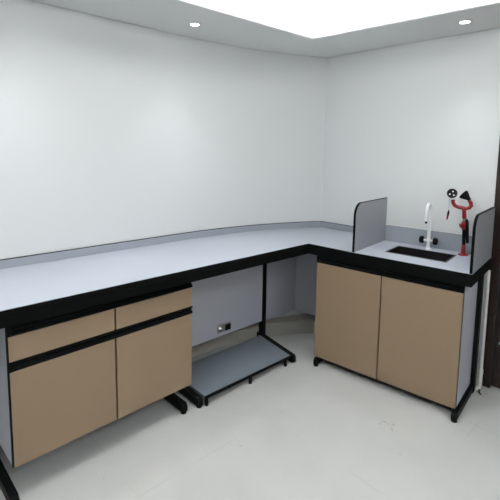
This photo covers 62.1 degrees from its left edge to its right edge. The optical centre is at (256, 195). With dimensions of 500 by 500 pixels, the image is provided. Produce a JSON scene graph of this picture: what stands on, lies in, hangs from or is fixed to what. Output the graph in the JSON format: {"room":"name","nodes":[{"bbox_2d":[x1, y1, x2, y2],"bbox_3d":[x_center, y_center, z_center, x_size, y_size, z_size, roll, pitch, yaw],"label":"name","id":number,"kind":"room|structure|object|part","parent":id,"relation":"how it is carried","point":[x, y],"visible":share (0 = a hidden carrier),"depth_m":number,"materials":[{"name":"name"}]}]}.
{"room":"laboratory","nodes":[
{"label":"laboratory","id":0,"kind":"room"},
{"bbox_2d":[0,0,187,258],"bbox_3d":[-1.855,-0.030,1.702,3.650,2.600,0.120,-5,9,-43],"label":"wall","id":1,"kind":"structure","parent":0,"point":[94,109],"depth_m":2.39,"materials":[{"name":"paint"}]},
{"bbox_2d":[192,321,314,356],"bbox_3d":[-0.728,1.145,2.624,3.182,0.096,0.453,-3,7,-31],"label":"trim","id":2,"kind":"structure","parent":1,"relation":"attached to","point":[245,334],"depth_m":3.26,"materials":[{"name":"tile"}]},
{"bbox_2d":[242,313,314,328],"bbox_3d":[-0.710,1.138,2.676,3.275,0.100,0.501,-3,7,-31],"label":"trim","id":3,"kind":"structure","parent":1,"relation":"attached to","point":[306,317],"depth_m":3.42,"materials":[{"name":"paint"}]},
{"bbox_2d":[0,333,499,499],"bbox_3d":[0.688,1.450,0.975,6.600,0.100,5.800,-5,9,-43],"label":"floor","id":4,"kind":"structure","parent":0,"point":[301,430],"depth_m":2.08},
{"bbox_2d":[0,283,192,499],"bbox_3d":[-0.865,0.851,2.178,0.576,0.774,0.936,7,9,44],"label":"base cabinet","id":5,"kind":"object","parent":4,"relation":"on","point":[65,377],"visible":0.94,"depth_m":1.90,"materials":[{"name":"brown laminate"}]},
{"bbox_3d":[-0.840,0.603,1.825,0.018,0.106,0.448,7,9,44],"label":"drawer","id":6,"kind":"part","parent":5,"relation":"part of","materials":[{"name":"beige laminate"}]},
{"bbox_3d":[-0.845,0.906,1.859,0.018,0.415,0.448,7,9,44],"label":"door","id":7,"kind":"part","parent":5,"relation":"part of","materials":[{"name":"beige laminate"}]},
{"bbox_3d":[-0.679,0.511,1.978,0.020,0.047,0.909,7,9,44],"label":"finger pull","id":8,"kind":"part","parent":5,"relation":"part of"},
{"bbox_3d":[-0.681,0.662,1.994,0.020,0.042,0.909,7,9,44],"label":"finger pull","id":9,"kind":"part","parent":5,"relation":"part of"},
{"bbox_3d":[-0.520,0.573,2.145,0.018,0.106,0.442,7,9,44],"label":"drawer","id":10,"kind":"part","parent":5,"relation":"part of","materials":[{"name":"beige laminate"}]},
{"bbox_3d":[-0.525,0.875,2.179,0.018,0.415,0.442,7,9,44],"label":"door","id":11,"kind":"part","parent":5,"relation":"part of","materials":[{"name":"beige laminate"}]},
{"bbox_2d":[0,221,490,328],"bbox_3d":[-0.184,0.382,2.093,3.075,0.195,1.660,-5,9,-43],"label":"countertop","id":12,"kind":"structure","parent":5,"relation":"on","point":[35,287],"depth_m":2.40,"materials":[{"name":"laminate"}]},
{"bbox_2d":[352,197,387,251],"bbox_3d":[0.776,0.185,2.809,0.016,0.312,0.495,6,8,39],"label":"screen","id":13,"kind":"object","parent":12,"relation":"on","point":[369,221],"visible":1,"depth_m":2.77,"materials":[{"name":"laminate"}]},
{"bbox_2d":[385,246,455,261],"bbox_3d":[1.038,0.464,2.641,0.369,0.202,0.223,6,8,39],"label":"sink","id":14,"kind":"object","parent":12,"relation":"in","point":[425,254],"visible":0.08,"depth_m":2.71,"materials":[{"name":"black plastic"}]},
{"bbox_2d":[419,203,437,249],"bbox_3d":[1.115,0.200,2.706,0.118,0.316,0.137,6,8,39],"label":"tap","id":15,"kind":"object","parent":12,"relation":"on","point":[428,210],"visible":1,"depth_m":2.73,"materials":[{"name":"white plastic"}]},
{"bbox_3d":[1.108,0.292,2.779,0.030,0.051,0.048,6,8,39],"label":"handle","id":16,"kind":"part","parent":15,"relation":"part of","materials":[{"name":"black plastic"}]},
{"bbox_3d":[1.115,0.153,2.693,0.022,0.221,0.123,5,8,35],"label":"spout","id":17,"kind":"part","parent":15,"relation":"part of","materials":[{"name":"white metal"}]},
{"bbox_3d":[1.176,0.299,2.723,0.030,0.051,0.048,6,8,39],"label":"handle","id":18,"kind":"part","parent":15,"relation":"part of","materials":[{"name":"black plastic"}]},
{"bbox_2d":[446,189,472,255],"bbox_3d":[1.272,0.164,2.608,0.152,0.414,0.066,5,7,32],"label":"eyewash","id":19,"kind":"object","parent":12,"relation":"on","point":[451,193],"visible":1,"depth_m":2.58,"materials":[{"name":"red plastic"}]},
{"bbox_2d":[447,189,457,197],"bbox_3d":[1.238,-0.015,2.609,0.067,0.060,0.060,-5,9,-43],"label":"cup","id":20,"kind":"object","parent":19,"relation":"on","point":[451,193],"depth_m":2.60,"materials":[{"name":"black plastic"}]},
{"bbox_3d":[1.298,0.108,2.586,0.031,0.071,0.027,6,8,39],"label":"stem","id":21,"kind":"part","parent":19,"relation":"part of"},
{"bbox_2d":[459,191,470,200],"bbox_3d":[1.296,-0.001,2.571,0.062,0.065,0.067,-5,9,-43],"label":"cup","id":22,"kind":"object","parent":19,"relation":"on","point":[465,195],"depth_m":2.55,"materials":[{"name":"black plastic"}]},
{"bbox_3d":[1.310,0.219,2.579,0.030,0.152,0.020,6,8,39],"label":"push lever","id":23,"kind":"part","parent":19,"relation":"part of","materials":[{"name":"black plastic"}]},
{"bbox_2d":[469,207,494,273],"bbox_3d":[1.300,0.241,2.376,0.015,0.312,0.495,6,8,39],"label":"screen","id":24,"kind":"object","parent":12,"relation":"on","point":[483,225],"visible":1,"depth_m":2.32,"materials":[{"name":"laminate"}]},
{"bbox_2d":[178,264,295,407],"bbox_3d":[-0.143,0.777,2.809,0.912,0.805,0.479,-5,9,-43],"label":"shelf","id":25,"kind":"object","parent":4,"relation":"on","point":[215,373],"visible":0.72,"depth_m":2.78,"materials":[{"name":"metal"}]},
{"bbox_2d":[191,265,262,346],"bbox_3d":[-0.290,0.685,2.904,0.911,0.650,0.016,-5,9,-43],"label":"panel","id":26,"kind":"object","parent":25,"relation":"attached to","point":[235,297],"visible":0.54,"depth_m":2.97,"materials":[{"name":"grey laminate"}]},
{"bbox_2d":[217,322,230,332],"bbox_3d":[-0.226,0.945,2.973,0.122,0.054,0.019,-5,9,-43],"label":"power socket","id":27,"kind":"object","parent":26,"relation":"attached to","point":[221,328],"visible":1,"depth_m":2.97,"materials":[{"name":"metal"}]},
{"bbox_3d":[-0.029,1.149,2.656,0.732,0.017,0.007,-5,9,-43],"label":"rail","id":28,"kind":"part","parent":25,"relation":"part of","materials":[{"name":"black metal"}]},
{"bbox_2d":[313,256,483,422],"bbox_3d":[0.903,0.818,2.731,0.952,0.774,0.479,6,8,39],"label":"base cabinet","id":29,"kind":"object","parent":4,"relation":"on","point":[417,336],"visible":0.95,"depth_m":2.52,"materials":[{"name":"brown laminate"}]},
{"bbox_3d":[0.592,0.807,2.740,0.456,0.670,0.018,6,8,39],"label":"door","id":30,"kind":"part","parent":29,"relation":"part of","materials":[{"name":"beige laminate"}]},
{"bbox_3d":[0.798,1.173,2.660,0.850,0.033,0.025,6,8,39],"label":"plinth rail","id":31,"kind":"part","parent":29,"relation":"part of","materials":[{"name":"black metal"}]},
{"bbox_3d":[0.777,0.470,2.553,0.924,0.046,0.020,6,8,39],"label":"finger pull","id":32,"kind":"part","parent":29,"relation":"part of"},
{"bbox_3d":[0.949,0.846,2.445,0.458,0.670,0.018,6,8,39],"label":"door","id":33,"kind":"part","parent":29,"relation":"part of","materials":[{"name":"beige laminate"}]},
{"bbox_2d":[474,270,490,394],"bbox_3d":[1.399,0.843,2.567,0.060,0.774,0.080,6,8,39],"label":"pipe","id":34,"kind":"object","parent":4,"relation":"on","point":[487,285],"visible":0.97,"depth_m":2.58,"materials":[{"name":"white plastic"}]},
{"bbox_2d":[188,37,326,317],"bbox_3d":[-0.007,-0.174,3.258,1.226,2.600,0.191,-3,7,-28],"label":"wall","id":35,"kind":"structure","parent":0,"point":[256,118],"depth_m":3.18,"materials":[{"name":"paint"}]},
{"bbox_2d":[266,257,295,319],"bbox_3d":[0.201,0.645,3.359,0.339,0.656,0.016,-5,9,-43],"label":"panel","id":36,"kind":"object","parent":35,"relation":"attached to","point":[281,275],"visible":0.64,"depth_m":3.36,"materials":[{"name":"grey laminate"}]},
{"bbox_2d":[295,254,317,315],"bbox_3d":[0.501,0.653,3.337,0.426,0.656,0.016,6,8,39],"label":"panel","id":37,"kind":"object","parent":35,"relation":"attached to","point":[306,265],"visible":0.21,"depth_m":3.41,"materials":[{"name":"grey laminate"}]},
{"bbox_2d":[287,0,341,8],"bbox_3d":[0.729,-1.133,0.687,6.600,0.100,5.800,-5,9,-43],"label":"ceiling","id":38,"kind":"structure","parent":0,"point":[309,4],"depth_m":2.86,"materials":[{"name":"paint"}]},
{"bbox_2d":[31,0,499,57],"bbox_3d":[0.442,-0.911,0.298,5.424,0.265,5.385,-5,9,-43],"label":"ceiling","id":39,"kind":"structure","parent":38,"relation":"attached to","point":[343,27],"depth_m":2.59,"materials":[{"name":"paint"}]},
{"bbox_2d":[188,22,200,26],"bbox_3d":[-0.370,-1.033,2.503,0.080,0.006,0.080,-5,9,-43],"label":"recessed light","id":40,"kind":"object","parent":39,"relation":"in","point":[193,24],"visible":1,"depth_m":2.50,"materials":[{"name":"white"}]},
{"bbox_2d":[457,19,472,24],"bbox_3d":[1.193,-0.994,2.373,0.080,0.006,0.080,-5,9,-43],"label":"recessed light","id":41,"kind":"object","parent":39,"relation":"in","point":[467,21],"visible":1,"depth_m":2.37,"materials":[{"name":"white"}]},
{"bbox_2d":[321,28,499,382],"bbox_3d":[2.322,0.027,1.789,4.895,2.600,0.120,7,9,44],"label":"wall","id":42,"kind":"structure","parent":0,"point":[410,124],"depth_m":2.88,"materials":[{"name":"paint"}]},
{"bbox_2d":[482,139,499,387],"bbox_3d":[1.839,0.214,2.256,0.995,2.110,0.128,7,9,44],"label":"door","id":43,"kind":"structure","parent":42,"relation":"in","point":[491,363],"depth_m":2.60,"materials":[{"name":"brown wood"}]}
]}

